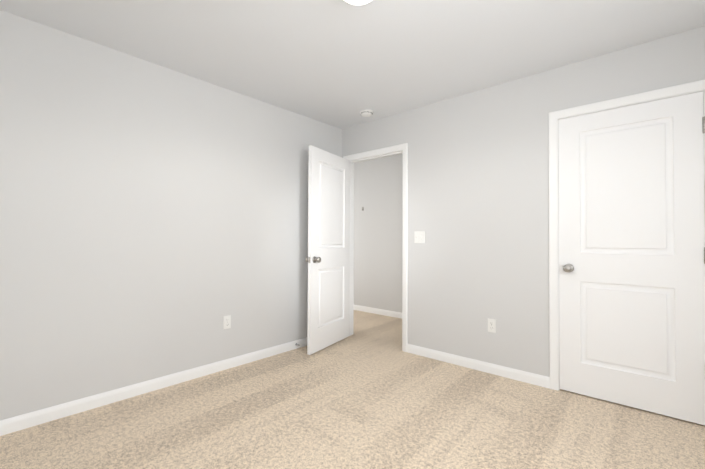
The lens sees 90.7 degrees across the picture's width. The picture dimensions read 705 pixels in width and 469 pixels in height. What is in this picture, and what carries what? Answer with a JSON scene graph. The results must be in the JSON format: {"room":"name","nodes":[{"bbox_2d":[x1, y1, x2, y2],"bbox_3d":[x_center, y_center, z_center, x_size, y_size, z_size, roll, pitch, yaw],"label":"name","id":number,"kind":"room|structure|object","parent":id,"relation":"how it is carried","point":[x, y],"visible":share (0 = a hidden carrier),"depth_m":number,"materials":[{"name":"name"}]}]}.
{"room":"empty bedroom","nodes":[
{"label":"empty bedroom","id":0,"kind":"room"},
{"bbox_2d":[0,10,341,420],"bbox_3d":[-1.370,-0.058,2.816,0.115,2.440,3.615,-1,-1,42],"label":"wall","id":1,"kind":"structure","parent":0,"point":[153,221],"depth_m":2.50,"materials":[{"name":"grey paint"}]},
{"bbox_2d":[0,337,306,435],"bbox_3d":[-1.276,1.121,2.807,0.020,0.083,3.470,-1,-1,42],"label":"baseboard","id":2,"kind":"structure","parent":1,"relation":"attached to","point":[26,420],"depth_m":2.47,"materials":[{"name":"white paint"}]},
{"bbox_2d":[223,315,230,328],"bbox_3d":[-1.089,0.763,3.031,0.007,0.114,0.070,-1,-1,42],"label":"electrical outlet","id":3,"kind":"object","parent":1,"relation":"attached to","point":[226,322],"visible":1,"depth_m":3.03,"materials":[{"name":"white plastic"}]},
{"bbox_2d":[0,310,704,468],"bbox_3d":[-0.365,1.181,2.793,6.030,0.030,4.950,-1,-1,42],"label":"floor","id":4,"kind":"structure","parent":0,"point":[369,393],"depth_m":2.12,"materials":[{"name":"carpet"}]},
{"bbox_2d":[0,0,704,128],"bbox_3d":[-0.355,-1.289,2.830,6.030,0.030,4.950,-1,-1,42],"label":"ceiling","id":5,"kind":"structure","parent":0,"point":[341,64],"depth_m":2.28,"materials":[{"name":"white paint"}]},
{"bbox_2d":[345,0,371,4],"bbox_3d":[0.029,-1.237,1.759,0.276,0.104,0.276,-1,-1,42],"label":"dome ceiling light","id":6,"kind":"object","parent":5,"relation":"attached to","point":[357,2],"visible":1,"depth_m":1.79,"materials":[{"name":"white glass"}]},
{"bbox_2d":[360,110,372,116],"bbox_3d":[0.146,-1.240,3.588,0.140,0.040,0.140,-1,-1,42],"label":"smoke detector","id":7,"kind":"object","parent":5,"relation":"attached to","point":[366,113],"visible":0.98,"depth_m":3.55,"materials":[{"name":"white plastic"}]},
{"bbox_2d":[354,154,402,312],"bbox_3d":[1.203,-0.020,4.656,5.915,2.440,0.115,-1,-1,42],"label":"wall","id":8,"kind":"structure","parent":0,"point":[378,197],"depth_m":5.29,"materials":[{"name":"grey paint"}]},
{"bbox_2d":[354,305,401,318],"bbox_3d":[0.637,1.162,5.050,4.300,0.083,0.013,-1,-1,42],"label":"baseboard","id":9,"kind":"structure","parent":8,"relation":"attached to","point":[356,307],"depth_m":5.26,"materials":[{"name":"white paint"}]},
{"bbox_2d":[342,26,704,376],"bbox_3d":[0.392,-0.037,3.744,5.915,2.440,0.115,-1,-1,42],"label":"wall","id":10,"kind":"structure","parent":0,"point":[478,187],"depth_m":2.95,"materials":[{"name":"grey paint"}]},
{"bbox_2d":[305,145,349,354],"bbox_3d":[-0.232,0.153,3.718,0.175,2.030,0.782,0,-1,29],"label":"entry door","id":11,"kind":"structure","parent":10,"relation":"in","point":[327,258],"depth_m":3.64,"materials":[{"name":"white paint"}]},
{"bbox_2d":[414,231,424,242],"bbox_3d":[0.653,0.027,3.421,0.116,0.114,0.020,-1,-1,42],"label":"double light switch","id":12,"kind":"object","parent":10,"relation":"attached to","point":[419,236],"visible":1,"depth_m":3.42,"materials":[{"name":"white plastic"}]},
{"bbox_2d":[407,344,549,388],"bbox_3d":[1.024,1.134,3.074,1.275,0.083,0.014,-1,-1,42],"label":"baseboard","id":13,"kind":"structure","parent":10,"relation":"attached to","point":[519,375],"depth_m":2.98,"materials":[{"name":"white paint"}]},
{"bbox_2d":[488,318,495,332],"bbox_3d":[1.179,0.771,2.949,0.070,0.114,0.007,-1,-1,42],"label":"electrical outlet","id":14,"kind":"object","parent":10,"relation":"attached to","point":[491,325],"visible":1,"depth_m":2.94,"materials":[{"name":"white plastic"}]},
{"bbox_2d":[558,91,704,424],"bbox_3d":[1.861,0.141,2.384,0.796,2.030,0.175,-1,-1,42],"label":"closet door","id":15,"kind":"structure","parent":10,"relation":"in","point":[631,264],"depth_m":2.33,"materials":[{"name":"white paint"}]}
]}

